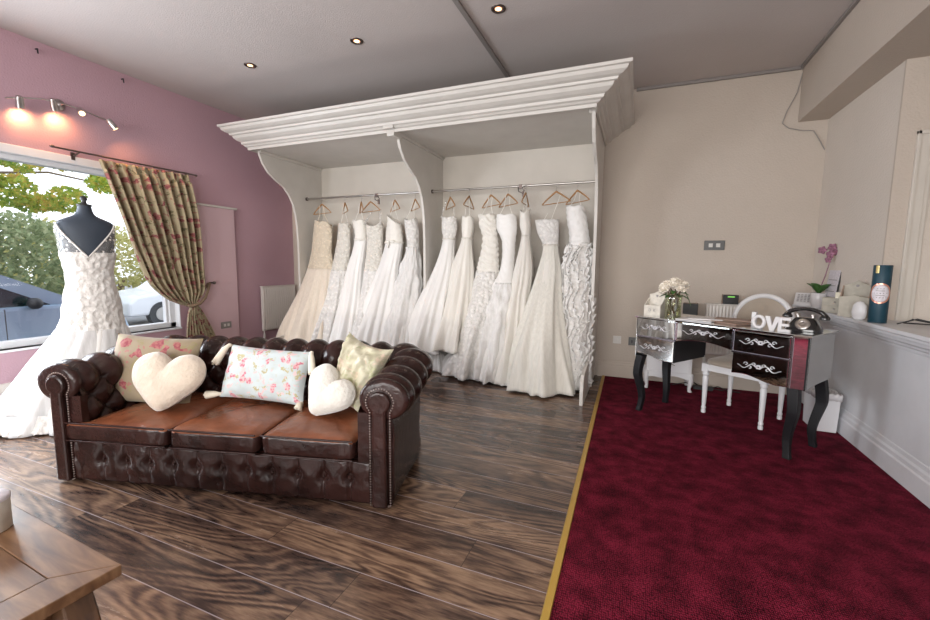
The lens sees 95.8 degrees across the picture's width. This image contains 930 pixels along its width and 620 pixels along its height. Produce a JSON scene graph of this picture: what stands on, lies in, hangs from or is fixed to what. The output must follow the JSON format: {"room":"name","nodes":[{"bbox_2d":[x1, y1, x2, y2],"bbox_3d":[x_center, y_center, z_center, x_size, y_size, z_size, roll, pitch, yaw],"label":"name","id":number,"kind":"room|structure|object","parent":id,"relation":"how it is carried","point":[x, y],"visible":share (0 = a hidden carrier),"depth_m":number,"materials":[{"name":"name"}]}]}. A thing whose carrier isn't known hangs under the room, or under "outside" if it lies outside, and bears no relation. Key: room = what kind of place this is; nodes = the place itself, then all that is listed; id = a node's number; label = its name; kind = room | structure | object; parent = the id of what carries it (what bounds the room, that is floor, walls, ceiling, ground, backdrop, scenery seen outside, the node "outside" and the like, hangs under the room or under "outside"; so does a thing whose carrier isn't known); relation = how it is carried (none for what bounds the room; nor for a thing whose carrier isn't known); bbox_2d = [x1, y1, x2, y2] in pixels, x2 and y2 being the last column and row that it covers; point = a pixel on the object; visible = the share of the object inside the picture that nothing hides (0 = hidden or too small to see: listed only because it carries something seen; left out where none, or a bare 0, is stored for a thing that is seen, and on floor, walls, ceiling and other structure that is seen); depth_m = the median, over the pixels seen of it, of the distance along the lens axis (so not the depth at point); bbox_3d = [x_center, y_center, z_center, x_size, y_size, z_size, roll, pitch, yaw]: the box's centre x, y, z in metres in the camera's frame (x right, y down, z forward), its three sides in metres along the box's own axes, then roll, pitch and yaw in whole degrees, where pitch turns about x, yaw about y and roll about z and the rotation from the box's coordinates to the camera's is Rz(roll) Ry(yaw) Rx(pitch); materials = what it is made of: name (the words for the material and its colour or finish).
{"room":"clothing store","nodes":[
{"label":"clothing store","id":0,"kind":"room"},
{"bbox_2d":[0,28,293,383],"bbox_3d":[-4.326,-0.667,2.862,0.220,3.212,8.138,3,7,22],"label":"wall","id":1,"kind":"structure","parent":0,"point":[157,126],"depth_m":4.61,"materials":[{"name":"paint"}]},
{"bbox_2d":[0,382,11,395],"bbox_3d":[-4.550,0.901,2.197,0.022,0.235,6.440,3,7,22],"label":"baseboard","id":2,"kind":"structure","parent":1,"relation":"attached to","point":[3,387],"depth_m":3.61,"materials":[{"name":"white paint"}]},
{"bbox_2d":[5,95,117,129],"bbox_3d":[-3.643,-1.831,3.825,0.205,0.197,0.796,3,7,22],"label":"track light","id":3,"kind":"object","parent":1,"relation":"attached to","point":[55,104],"visible":1,"depth_m":3.76,"materials":[{"name":"silver metal"}]},
{"bbox_2d":[0,142,181,353],"bbox_3d":[-4.039,-0.520,3.565,0.240,1.775,3.020,3,7,22],"label":"window","id":4,"kind":"structure","parent":1,"relation":"in","point":[8,152],"depth_m":3.91,"materials":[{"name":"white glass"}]},
{"bbox_2d":[49,145,196,176],"bbox_3d":[-3.482,-1.502,4.382,0.125,0.080,1.365,3,7,22],"label":"curtain rod","id":5,"kind":"object","parent":1,"relation":"attached to","point":[72,154],"visible":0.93,"depth_m":4.11,"materials":[{"name":"brown metal"}]},
{"bbox_2d":[98,159,215,337],"bbox_3d":[-3.330,-0.447,4.733,0.174,2.200,1.184,3,7,20],"label":"curtain","id":6,"kind":"object","parent":5,"relation":"hanging from","point":[158,209],"visible":0.88,"depth_m":4.69,"materials":[{"name":"fabric"}]},
{"bbox_2d":[197,203,236,209],"bbox_3d":[-3.164,-1.300,5.258,0.075,0.025,0.650,3,7,22],"label":"trim","id":7,"kind":"structure","parent":1,"relation":"attached to","point":[201,204],"depth_m":5.28,"materials":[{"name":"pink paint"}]},
{"bbox_2d":[197,205,239,337],"bbox_3d":[-3.192,-0.305,5.358,0.050,1.975,0.620,3,7,22],"label":"wall panel","id":8,"kind":"object","parent":1,"relation":"attached to","point":[220,305],"depth_m":5.39,"materials":[{"name":"pink"}]},
{"bbox_2d":[260,284,295,337],"bbox_3d":[-2.794,0.011,6.325,0.056,0.766,0.638,3,7,22],"label":"radiator","id":9,"kind":"object","parent":1,"relation":"attached to","point":[276,300],"visible":0.73,"depth_m":6.22,"materials":[{"name":"white metal"}]},
{"bbox_2d":[260,284,294,286],"bbox_3d":[-2.792,-0.364,6.285,0.051,0.012,0.638,3,7,22],"label":"grille","id":10,"kind":"object","parent":9,"relation":"attached to","point":[292,285],"depth_m":6.31,"materials":[{"name":"white metal"}]},
{"bbox_2d":[0,371,601,619],"bbox_3d":[-0.584,1.185,1.524,8.500,0.100,8.538,3,7,22],"label":"floor","id":11,"kind":"structure","parent":0,"point":[473,530],"depth_m":2.06,"materials":[{"name":"brown wood"}]},
{"bbox_2d":[0,504,121,619],"bbox_3d":[-1.598,0.938,1.159,1.170,0.450,0.620,4,7,25],"label":"coffee table","id":12,"kind":"object","parent":11,"relation":"on","point":[46,573],"visible":1,"depth_m":1.15,"materials":[{"name":"brown wood"}]},
{"bbox_2d":[0,489,12,532],"bbox_3d":[-1.496,0.639,1.315,0.110,0.113,0.110,3,7,22],"label":"candle jar","id":13,"kind":"object","parent":12,"relation":"on","point":[6,519],"visible":1,"depth_m":1.32,"materials":[{"name":"wax"}]},
{"bbox_2d":[55,196,114,256],"bbox_3d":[-3.078,-0.016,3.474,0.320,1.812,0.317,1,6,0],"label":"mannequin","id":14,"kind":"object","parent":11,"relation":"on","point":[86,230],"visible":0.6,"depth_m":3.34},
{"bbox_2d":[0,222,131,437],"bbox_3d":[-3.284,0.089,3.453,1.026,1.583,1.118,3,7,22],"label":"dress","id":15,"kind":"object","parent":14,"relation":"on","point":[92,318],"visible":0.71,"depth_m":3.31,"materials":[{"name":"white fabric"}]},
{"bbox_2d":[37,335,432,508],"bbox_3d":[-1.335,0.611,2.747,2.237,0.752,0.933,1,6,7],"label":"sofa","id":16,"kind":"object","parent":11,"relation":"on","point":[232,444],"visible":0.74,"depth_m":2.38,"materials":[{"name":"leather"}]},
{"bbox_2d":[66,392,234,445],"bbox_3d":[-1.955,0.665,2.695,0.662,0.152,0.637,1,6,7],"label":"seat cushion","id":17,"kind":"object","parent":16,"relation":"on","point":[123,422],"depth_m":2.43,"materials":[{"name":"brown leather"}]},
{"bbox_2d":[114,333,202,402],"bbox_3d":[-2.047,0.392,2.756,0.599,0.457,0.225,1,6,2],"label":"cushion","id":18,"kind":"object","parent":16,"relation":"on","point":[128,348],"visible":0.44,"depth_m":2.72,"materials":[{"name":"fabric"}]},
{"bbox_2d":[132,352,205,410],"bbox_3d":[-1.825,0.436,2.575,0.440,0.337,0.221,1,6,1],"label":"cushion","id":19,"kind":"object","parent":16,"relation":"on","point":[161,381],"visible":1,"depth_m":2.52,"materials":[{"name":"fabric"}]},
{"bbox_2d":[171,398,307,452],"bbox_3d":[-1.353,0.680,2.615,0.543,0.152,0.642,1,6,7],"label":"seat cushion","id":20,"kind":"object","parent":16,"relation":"on","point":[234,425],"depth_m":2.37,"materials":[{"name":"brown leather"}]},
{"bbox_2d":[203,343,315,410],"bbox_3d":[-1.300,0.423,2.720,0.742,0.378,0.224,2,6,9],"label":"cushion","id":21,"kind":"object","parent":16,"relation":"on","point":[251,373],"visible":0.98,"depth_m":2.66,"materials":[{"name":"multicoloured fabric"}]},
{"bbox_2d":[262,405,357,459],"bbox_3d":[-0.808,0.693,2.546,0.543,0.152,0.639,1,6,7],"label":"seat cushion","id":22,"kind":"object","parent":16,"relation":"on","point":[298,435],"depth_m":2.27,"materials":[{"name":"brown leather"}]},
{"bbox_2d":[308,364,356,415],"bbox_3d":[-0.780,0.475,2.478,0.307,0.295,0.184,2,6,12],"label":"cushion","id":23,"kind":"object","parent":16,"relation":"on","point":[327,394],"visible":1,"depth_m":2.42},
{"bbox_2d":[337,332,393,411],"bbox_3d":[-0.660,0.396,2.579,0.373,0.507,0.299,-3,7,-31],"label":"cushion","id":24,"kind":"object","parent":16,"relation":"on","point":[358,362],"visible":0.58,"depth_m":2.51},
{"bbox_2d":[217,57,633,405],"bbox_3d":[-0.516,-0.671,4.873,4.453,2.865,1.560,3,7,22],"label":"display unit","id":25,"kind":"object","parent":11,"relation":"on","point":[537,131],"visible":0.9,"depth_m":4.84,"materials":[{"name":"white paint"}]},
{"bbox_2d":[313,199,330,214],"bbox_3d":[-1.989,-1.453,5.841,0.418,0.230,0.022,5,8,37],"label":"clothes hanger","id":26,"kind":"object","parent":25,"relation":"hanging from","point":[322,199],"visible":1,"depth_m":5.83,"materials":[{"name":"brown wood"}]},
{"bbox_2d":[276,206,332,341],"bbox_3d":[-2.118,-0.400,5.719,1.123,2.069,0.731,3,7,22],"label":"dress","id":27,"kind":"object","parent":26,"relation":"hanging from","point":[300,321],"visible":0.63,"depth_m":5.73,"materials":[{"name":"beige fabric"}]},
{"bbox_2d":[362,196,379,212],"bbox_3d":[-1.247,-1.413,5.541,0.418,0.230,0.022,6,8,42],"label":"clothes hanger","id":28,"kind":"object","parent":25,"relation":"hanging from","point":[371,196],"visible":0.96,"depth_m":5.54,"materials":[{"name":"brown wood"}]},
{"bbox_2d":[351,213,383,336],"bbox_3d":[-1.249,-0.314,5.383,0.462,1.990,0.668,3,7,22],"label":"dress","id":29,"kind":"object","parent":28,"relation":"hanging from","point":[375,234],"visible":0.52,"depth_m":5.49,"materials":[{"name":"beige fabric"}]},
{"bbox_2d":[390,193,399,211],"bbox_3d":[-0.901,-1.394,5.402,0.022,0.230,0.418,-2,7,-26],"label":"clothes hanger","id":30,"kind":"object","parent":25,"relation":"hanging from","point":[395,193],"visible":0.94,"depth_m":5.38,"materials":[{"name":"brown wood"}]},
{"bbox_2d":[352,202,403,344],"bbox_3d":[-1.192,-0.350,5.355,0.876,2.068,0.712,3,7,22],"label":"dress","id":31,"kind":"object","parent":30,"relation":"hanging from","point":[376,308],"visible":0.66,"depth_m":5.35,"materials":[{"name":"white fabric"}]},
{"bbox_2d":[411,191,419,211],"bbox_3d":[-0.628,-1.379,5.292,0.022,0.230,0.418,-2,7,-22],"label":"clothes hanger","id":32,"kind":"object","parent":25,"relation":"hanging from","point":[415,191],"visible":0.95,"depth_m":5.27,"materials":[{"name":"brown wood"}]},
{"bbox_2d":[381,201,422,345],"bbox_3d":[-0.790,-0.330,5.211,0.566,2.069,0.719,4,7,28],"label":"dress","id":33,"kind":"object","parent":32,"relation":"hanging from","point":[408,286],"visible":0.73,"depth_m":5.22,"materials":[{"name":"white fabric"}]},
{"bbox_2d":[408,202,456,371],"bbox_3d":[-0.456,-0.292,5.057,0.714,2.051,0.646,1,6,-1],"label":"dress","id":34,"kind":"object","parent":25,"relation":"hanging from","point":[427,314],"visible":0.66,"depth_m":5.05,"materials":[{"name":"white fabric"}]},
{"bbox_2d":[463,189,473,209],"bbox_3d":[0.049,-1.341,5.018,0.022,0.230,0.418,3,7,18],"label":"clothes hanger","id":35,"kind":"object","parent":25,"relation":"hanging from","point":[468,189],"visible":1,"depth_m":5.00,"materials":[{"name":"brown wood"}]},
{"bbox_2d":[431,198,474,373],"bbox_3d":[-0.136,-0.286,4.930,0.660,2.072,0.658,-2,7,-25],"label":"dress","id":36,"kind":"object","parent":35,"relation":"hanging from","point":[462,275],"visible":0.68,"depth_m":4.95,"materials":[{"name":"white fabric"}]},
{"bbox_2d":[482,190,500,207],"bbox_3d":[0.306,-1.327,4.914,0.022,0.230,0.418,-3,7,-28],"label":"clothes hanger","id":37,"kind":"object","parent":25,"relation":"hanging from","point":[491,190],"visible":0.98,"depth_m":4.91,"materials":[{"name":"brown wood"}]},
{"bbox_2d":[442,197,499,381],"bbox_3d":[0.120,-0.273,4.814,0.654,2.078,0.759,3,7,22],"label":"dress","id":38,"kind":"object","parent":37,"relation":"hanging from","point":[459,365],"visible":0.76,"depth_m":4.78,"materials":[{"name":"white fabric"}]},
{"bbox_2d":[499,185,517,207],"bbox_3d":[0.497,-1.317,4.837,0.022,0.230,0.418,-2,7,-26],"label":"clothes hanger","id":39,"kind":"object","parent":25,"relation":"hanging from","point":[508,194],"visible":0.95,"depth_m":4.82,"materials":[{"name":"brown wood"}]},
{"bbox_2d":[469,196,516,384],"bbox_3d":[0.351,-0.261,4.734,0.684,2.078,0.781,3,7,22],"label":"dress","id":40,"kind":"object","parent":39,"relation":"hanging from","point":[484,368],"visible":0.7,"depth_m":4.67,"materials":[{"name":"white fabric"}]},
{"bbox_2d":[521,185,528,206],"bbox_3d":[0.688,-1.306,4.760,0.022,0.230,0.418,3,7,19],"label":"clothes hanger","id":41,"kind":"object","parent":25,"relation":"hanging from","point":[525,185],"visible":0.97,"depth_m":4.73,"materials":[{"name":"brown wood"}]},
{"bbox_2d":[494,194,533,385],"bbox_3d":[0.591,-0.252,4.646,0.603,2.083,0.702,5,8,37],"label":"dress","id":42,"kind":"object","parent":41,"relation":"hanging from","point":[523,274],"visible":0.6,"depth_m":4.69,"materials":[{"name":"white fabric"}]},
{"bbox_2d":[542,182,570,205],"bbox_3d":[1.006,-1.289,4.632,0.022,0.230,0.418,-4,8,-36],"label":"clothes hanger","id":43,"kind":"object","parent":25,"relation":"hanging from","point":[556,191],"visible":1,"depth_m":4.62,"materials":[{"name":"brown wood"}]},
{"bbox_2d":[505,192,579,397],"bbox_3d":[0.807,-0.225,4.400,0.820,2.080,0.875,-1,6,-12],"label":"dress","id":44,"kind":"object","parent":43,"relation":"hanging from","point":[539,364],"visible":0.96,"depth_m":4.30,"materials":[{"name":"white fabric"}]},
{"bbox_2d":[565,181,589,204],"bbox_3d":[1.218,-1.277,4.546,0.022,0.230,0.418,-2,7,-22],"label":"clothes hanger","id":45,"kind":"object","parent":25,"relation":"hanging from","point":[577,190],"visible":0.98,"depth_m":4.53,"materials":[{"name":"brown wood"}]},
{"bbox_2d":[561,192,596,388],"bbox_3d":[1.180,-0.218,4.438,0.440,2.072,0.621,3,7,22],"label":"dress","id":46,"kind":"object","parent":45,"relation":"hanging from","point":[576,266],"visible":0.8,"depth_m":4.46,"materials":[{"name":"white fabric"}]},
{"bbox_2d":[540,375,604,619],"bbox_3d":[0.162,1.172,1.206,0.037,0.012,8.119,3,7,21],"label":"threshold strip","id":47,"kind":"object","parent":11,"relation":"on","point":[549,599],"visible":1,"depth_m":2.08,"materials":[{"name":"gold metal"}]},
{"bbox_2d":[550,376,929,619],"bbox_3d":[0.980,1.218,0.887,1.844,0.008,8.138,3,7,22],"label":"carpet","id":48,"kind":"object","parent":11,"relation":"on","point":[682,512],"visible":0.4,"depth_m":2.14,"materials":[{"name":"carpet"}]},
{"bbox_2d":[643,354,693,392],"bbox_3d":[2.187,0.447,4.512,0.477,0.791,0.344,3,7,22],"label":"base cabinet","id":49,"kind":"object","parent":48,"relation":"on","point":[653,366],"visible":0.29,"depth_m":4.38,"materials":[{"name":"white wood"}]},
{"bbox_2d":[682,302,697,314],"bbox_3d":[2.410,-0.010,4.490,0.140,0.125,0.128,4,7,30],"label":"speaker","id":50,"kind":"object","parent":49,"relation":"on","point":[692,309],"visible":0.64,"depth_m":4.44},
{"bbox_2d":[672,382,739,392],"bbox_3d":[2.488,0.716,4.466,0.757,0.246,0.118,4,7,29],"label":"lead","id":51,"kind":"object","parent":48,"relation":"on","point":[698,387],"visible":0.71,"depth_m":4.42,"materials":[{"name":"black"}]},
{"bbox_2d":[633,312,839,459],"bbox_3d":[2.061,0.526,3.377,0.512,0.866,1.265,-3,7,-33],"label":"table","id":52,"kind":"object","parent":48,"relation":"on","point":[798,362],"visible":0.98,"depth_m":2.99,"materials":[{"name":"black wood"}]},
{"bbox_2d":[644,292,665,316],"bbox_3d":[1.672,-0.056,3.699,0.097,0.212,0.145,-5,8,-39],"label":"rack","id":53,"kind":"object","parent":52,"relation":"on","point":[655,305],"visible":0.97,"depth_m":3.69,"materials":[{"name":"grey"}]},
{"bbox_2d":[658,277,690,316],"bbox_3d":[1.778,-0.105,3.568,0.260,0.344,0.230,4,7,28],"label":"flower vase","id":54,"kind":"object","parent":52,"relation":"on","point":[679,285],"visible":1,"depth_m":3.55,"materials":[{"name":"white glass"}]},
{"bbox_2d":[675,317,713,322],"bbox_3d":[1.893,0.078,3.422,0.190,0.008,0.270,-5,8,-41],"label":"brochure","id":55,"kind":"object","parent":52,"relation":"on","point":[680,318],"visible":0.74,"depth_m":3.37,"materials":[{"name":"white paper"}]},
{"bbox_2d":[688,316,722,320],"bbox_3d":[1.960,0.070,3.429,0.240,0.008,0.170,4,7,28],"label":"brochure","id":56,"kind":"object","parent":55,"relation":"on","point":[689,317],"visible":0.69,"depth_m":3.40,"materials":[{"name":"white paper"}]},
{"bbox_2d":[711,320,750,325],"bbox_3d":[2.068,0.096,3.262,0.190,0.012,0.270,-1,6,-13],"label":"magazine","id":57,"kind":"object","parent":52,"relation":"on","point":[735,323],"visible":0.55,"depth_m":3.20,"materials":[{"name":"brown paper"}]},
{"bbox_2d":[715,317,750,321],"bbox_3d":[2.139,0.076,3.354,0.240,0.008,0.160,5,8,37],"label":"magazine","id":58,"kind":"object","parent":57,"relation":"on","point":[719,318],"visible":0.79,"depth_m":3.33,"materials":[{"name":"brown paper"}]},
{"bbox_2d":[752,314,765,328],"bbox_3d":[2.060,0.083,2.944,0.024,0.104,0.090,-3,7,-33],"label":"ornament","id":59,"kind":"object","parent":52,"relation":"on","point":[755,317],"visible":1,"depth_m":2.94,"materials":[{"name":"white ceramic"}]},
{"bbox_2d":[765,316,778,330],"bbox_3d":[2.112,0.093,2.883,0.024,0.100,0.089,-3,7,-33],"label":"ornament","id":60,"kind":"object","parent":52,"relation":"on","point":[772,326],"visible":1,"depth_m":2.88,"materials":[{"name":"white ceramic"}]},
{"bbox_2d":[777,317,791,332],"bbox_3d":[2.150,0.100,2.824,0.024,0.100,0.072,-3,7,-33],"label":"ornament","id":61,"kind":"object","parent":52,"relation":"on","point":[781,324],"visible":1,"depth_m":2.82,"materials":[{"name":"white ceramic"}]},
{"bbox_2d":[790,337,811,389],"bbox_3d":[2.197,0.349,2.756,0.065,0.345,0.080,-3,7,-33],"label":"panel","id":62,"kind":"object","parent":52,"relation":"on","point":[800,347],"depth_m":2.74,"materials":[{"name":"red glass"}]},
{"bbox_2d":[782,307,830,332],"bbox_3d":[2.343,0.063,2.892,0.168,0.166,0.265,-4,8,-38],"label":"telephone","id":63,"kind":"object","parent":52,"relation":"on","point":[811,324],"visible":0.9,"depth_m":2.85,"materials":[{"name":"black"}]},
{"bbox_2d":[701,293,794,429],"bbox_3d":[2.444,0.399,3.622,0.503,1.073,0.507,-3,7,-32],"label":"dining chair","id":64,"kind":"object","parent":48,"relation":"on","point":[765,304],"visible":0.48,"depth_m":3.64,"materials":[{"name":"white wood"}]},
{"bbox_2d":[707,354,732,368],"bbox_3d":[2.418,0.455,3.613,0.444,0.068,0.490,-3,7,-32],"label":"seat cushion","id":65,"kind":"object","parent":64,"relation":"on","point":[725,361],"depth_m":3.62,"materials":[{"name":"beige fabric"}]},
{"bbox_2d":[737,298,788,323],"bbox_3d":[2.604,0.098,3.690,0.087,0.425,0.431,-3,7,-32],"label":"chair back","id":66,"kind":"object","parent":64,"relation":"on","point":[773,307],"depth_m":3.68,"materials":[{"name":"beige fabric"}]},
{"bbox_2d":[803,386,842,432],"bbox_3d":[2.899,0.793,3.423,0.169,0.322,0.279,3,7,22],"label":"waste bin","id":67,"kind":"object","parent":48,"relation":"on","point":[828,422],"visible":0.52,"depth_m":3.32,"materials":[{"name":"white plastic"}]},
{"bbox_2d":[0,0,853,119],"bbox_3d":[-1.395,-2.153,1.506,6.672,0.100,8.538,3,7,22],"label":"ceiling","id":68,"kind":"structure","parent":0,"point":[303,54],"depth_m":3.60,"materials":[{"name":"paint"}]},
{"bbox_2d":[350,37,362,44],"bbox_3d":[-0.938,-2.326,3.636,0.112,0.007,0.112,3,7,22],"label":"recessed light","id":69,"kind":"object","parent":68,"relation":"in","point":[357,41],"visible":1,"depth_m":3.63,"materials":[{"name":"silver metal"}]},
{"bbox_2d":[452,0,509,77],"bbox_3d":[0.054,-2.277,3.342,0.040,0.022,3.638,3,7,22],"label":"trim","id":70,"kind":"structure","parent":68,"relation":"attached to","point":[457,3],"depth_m":3.49,"materials":[{"name":"grey"}]},
{"bbox_2d":[491,4,505,13],"bbox_3d":[0.251,-2.261,3.156,0.112,0.007,0.112,3,7,22],"label":"recessed light","id":71,"kind":"object","parent":68,"relation":"in","point":[498,8],"visible":1,"depth_m":3.15,"materials":[{"name":"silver metal"}]},
{"bbox_2d":[292,70,828,374],"bbox_3d":[1.007,-0.863,5.184,8.500,3.212,0.200,3,7,22],"label":"wall","id":72,"kind":"structure","parent":0,"point":[698,163],"depth_m":4.40,"materials":[{"name":"paint"}]},
{"bbox_2d":[597,360,786,394],"bbox_3d":[2.472,0.733,4.631,1.930,0.190,0.022,3,7,22],"label":"baseboard","id":73,"kind":"structure","parent":72,"relation":"attached to","point":[605,367],"depth_m":4.59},
{"bbox_2d":[704,240,724,249],"bbox_3d":[2.625,-0.681,4.422,0.190,0.100,0.018,3,7,22],"label":"light switch","id":74,"kind":"object","parent":72,"relation":"attached to","point":[719,244],"visible":1,"depth_m":4.42,"materials":[{"name":"grey"}]},
{"bbox_2d":[702,303,737,362],"bbox_3d":[2.817,0.272,4.393,0.568,0.666,0.072,3,7,22],"label":"radiator","id":75,"kind":"object","parent":72,"relation":"attached to","point":[712,309],"visible":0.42,"depth_m":4.42,"materials":[{"name":"white metal"}]},
{"bbox_2d":[705,303,737,305],"bbox_3d":[2.822,-0.053,4.359,0.568,0.012,0.066,3,7,22],"label":"grille","id":76,"kind":"object","parent":75,"relation":"attached to","point":[707,304],"depth_m":4.40,"materials":[{"name":"white metal"}]},
{"bbox_2d":[721,294,738,303],"bbox_3d":[2.762,-0.111,4.378,0.140,0.095,0.080,3,7,22],"label":"clock radio","id":77,"kind":"object","parent":75,"relation":"on","point":[726,299],"visible":0.92,"depth_m":4.35,"materials":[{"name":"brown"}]},
{"bbox_2d":[637,66,803,91],"bbox_3d":[2.542,-2.348,4.275,1.472,0.030,0.030,3,7,22],"label":"trim","id":78,"kind":"structure","parent":72,"relation":"attached to","point":[795,68],"depth_m":4.24,"materials":[{"name":"grey"}]},
{"bbox_2d":[782,73,824,149],"bbox_3d":[3.267,-1.898,4.029,0.362,0.732,0.009,3,7,22],"label":"cable","id":79,"kind":"object","parent":72,"relation":"attached to","point":[802,73],"visible":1,"depth_m":4.04,"materials":[{"name":"grey plastic"}]},
{"bbox_2d":[801,0,859,67],"bbox_3d":[1.682,-1.922,0.271,0.027,0.025,8.138,3,7,22],"label":"trim","id":80,"kind":"structure","parent":72,"relation":"attached to","point":[855,2],"depth_m":3.38,"materials":[{"name":"grey"}]},
{"bbox_2d":[798,0,929,121],"bbox_3d":[2.538,-1.683,-0.055,1.828,0.612,8.538,3,7,22],"label":"beam","id":81,"kind":"structure","parent":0,"point":[876,37],"depth_m":3.00,"materials":[{"name":"paint"}]},
{"bbox_2d":[811,61,929,320],"bbox_3d":[3.382,-0.859,3.431,0.390,1.765,1.238,3,7,22],"label":"wall pier","id":82,"kind":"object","parent":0,"point":[861,137],"visible":0.58,"depth_m":3.30,"materials":[{"name":"paint"}]},
{"bbox_2d":[821,324,929,467],"bbox_3d":[1.927,0.851,0.461,0.190,0.850,8.138,3,7,22],"label":"wall","id":83,"kind":"structure","parent":0,"point":[886,387],"depth_m":2.75,"materials":[{"name":"paint"}]},
{"bbox_2d":[792,304,929,357],"bbox_3d":[2.026,0.416,0.374,0.585,0.135,8.138,3,7,22],"label":"trim","id":84,"kind":"structure","parent":83,"relation":"attached to","point":[914,338],"depth_m":2.73,"materials":[{"name":"paint"}]},
{"bbox_2d":[793,292,810,306],"bbox_3d":[3.269,-0.103,4.051,0.140,0.125,0.120,7,9,44],"label":"desk phone","id":85,"kind":"object","parent":84,"relation":"on","point":[801,299],"visible":0.85,"depth_m":4.04,"materials":[{"name":"white plastic"}]},
{"bbox_2d":[806,244,837,308],"bbox_3d":[3.201,-0.301,3.775,0.174,0.578,0.161,3,7,22],"label":"potted orchid","id":86,"kind":"object","parent":84,"relation":"on","point":[815,297],"visible":0.96,"depth_m":3.75,"materials":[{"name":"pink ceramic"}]},
{"bbox_2d":[821,297,838,313],"bbox_3d":[3.029,-0.036,3.418,0.106,0.125,0.180,-2,7,-25],"label":"trinket box","id":87,"kind":"object","parent":84,"relation":"on","point":[829,304],"visible":0.63,"depth_m":3.43,"materials":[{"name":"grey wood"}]},
{"bbox_2d":[825,270,840,296],"bbox_3d":[3.227,-0.181,3.697,0.047,0.358,0.240,3,7,22],"label":"picture card","id":88,"kind":"object","parent":84,"relation":"on","point":[834,278],"visible":0.59,"depth_m":3.67,"materials":[{"name":"white"}]},
{"bbox_2d":[837,281,870,317],"bbox_3d":[2.935,-0.084,3.158,0.070,0.274,0.170,-3,7,-32],"label":"rack","id":89,"kind":"object","parent":84,"relation":"on","point":[851,293],"visible":0.85,"depth_m":3.17,"materials":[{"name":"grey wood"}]},
{"bbox_2d":[851,301,866,319],"bbox_3d":[2.842,0.002,3.027,0.048,0.130,0.106,0,6,-5],"label":"ornament","id":90,"kind":"object","parent":84,"relation":"on","point":[859,309],"visible":1,"depth_m":3.01,"materials":[{"name":"white ceramic"}]},
{"bbox_2d":[867,265,893,323],"bbox_3d":[2.802,-0.107,2.835,0.098,0.388,0.098,3,7,22],"label":"tube","id":91,"kind":"object","parent":84,"relation":"on","point":[882,275],"visible":1,"depth_m":2.81,"materials":[{"name":"blue paper"}]},
{"bbox_2d":[897,319,929,324],"bbox_3d":[2.955,0.079,2.676,0.188,0.052,0.260,-3,7,-30],"label":"cable coil","id":92,"kind":"object","parent":84,"relation":"on","point":[920,320],"visible":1,"depth_m":2.73,"materials":[{"name":"black"}]},
{"bbox_2d":[802,391,929,507],"bbox_3d":[1.825,1.166,0.535,0.022,0.205,8.138,3,7,22],"label":"baseboard","id":93,"kind":"structure","parent":83,"relation":"attached to","point":[908,471],"depth_m":2.68,"materials":[{"name":"paint"}]},
{"bbox_2d":[882,56,929,320],"bbox_3d":[2.398,0.029,-0.488,1.590,2.700,6.905,3,7,22],"label":"wall","id":94,"kind":"structure","parent":0,"point":[914,114],"depth_m":2.87,"materials":[{"name":"paint"}]},
{"bbox_2d":[894,129,929,320],"bbox_3d":[3.471,-0.080,2.803,0.915,2.225,0.082,3,7,22],"label":"door","id":95,"kind":"structure","parent":94,"relation":"in","point":[920,181],"depth_m":2.88,"materials":[{"name":"wood"}]},
{"label":"outside","id":96,"kind":"structure","parent":0,"visible":0},
{"bbox_2d":[44,280,149,325],"bbox_3d":[-18.165,-0.134,15.568,34.700,0.200,65.000,3,7,22],"label":"ground","id":97,"kind":"structure","parent":96,"point":[138,320],"depth_m":11.67,"materials":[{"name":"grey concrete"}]},
{"bbox_2d":[0,208,64,294],"bbox_3d":[-11.755,-0.920,8.236,3.547,3.846,7.016,3,7,22],"label":"tree","id":98,"kind":"object","parent":97,"relation":"on","point":[33,232],"visible":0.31,"depth_m":9.72,"materials":[{"name":"green plant"}]},
{"bbox_2d":[0,160,112,214],"bbox_3d":[-7.556,-1.293,6.242,2.146,4.364,3.992,3,7,22],"label":"tree","id":99,"kind":"object","parent":97,"relation":"on","point":[49,202],"visible":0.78,"depth_m":6.90,"materials":[{"name":"green plant"}]},
{"bbox_2d":[0,275,128,340],"bbox_3d":[-6.917,0.266,5.222,1.850,1.490,4.150,3,7,22],"label":"car","id":100,"kind":"object","parent":97,"relation":"on","point":[26,310],"visible":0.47,"depth_m":5.66,"materials":[{"name":"blue paint"}]},
{"bbox_2d":[26,298,43,308],"bbox_3d":[-5.820,-0.089,5.685,0.200,0.148,0.160,3,7,22],"label":"mirror","id":101,"kind":"object","parent":100,"relation":"attached to","point":[32,303],"depth_m":5.64,"materials":[{"name":"black plastic"}]},
{"bbox_2d":[0,217,146,290],"bbox_3d":[-12.349,-1.112,15.791,3.417,4.185,7.998,3,7,22],"label":"bush","id":102,"kind":"object","parent":97,"relation":"on","point":[134,281],"visible":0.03,"depth_m":14.54,"materials":[{"name":"green plant"}]},
{"bbox_2d":[118,281,163,322],"bbox_3d":[-7.998,-0.489,12.177,1.730,1.460,4.092,3,7,22],"label":"car","id":103,"kind":"object","parent":97,"relation":"on","point":[142,300],"visible":0.2,"depth_m":10.45,"materials":[{"name":"white paint"}]},
{"label":"clothes hanger","id":104,"kind":"object","parent":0,"visible":0},
{"bbox_2d":[311,204,350,341],"bbox_3d":[-1.839,-0.385,5.612,0.681,2.068,0.671,3,7,22],"label":"dress","id":105,"kind":"object","parent":104,"relation":"hanging from","point":[342,255],"visible":0.59,"depth_m":5.66,"materials":[{"name":"beige fabric"}]},
{"label":"clothes hanger","id":106,"kind":"object","parent":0,"visible":0},
{"bbox_2d":[328,203,366,342],"bbox_3d":[-1.518,-0.367,5.482,0.507,2.069,0.663,4,7,29],"label":"dress","id":107,"kind":"object","parent":106,"relation":"hanging from","point":[346,312],"visible":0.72,"depth_m":5.56,"materials":[{"name":"white fabric"}]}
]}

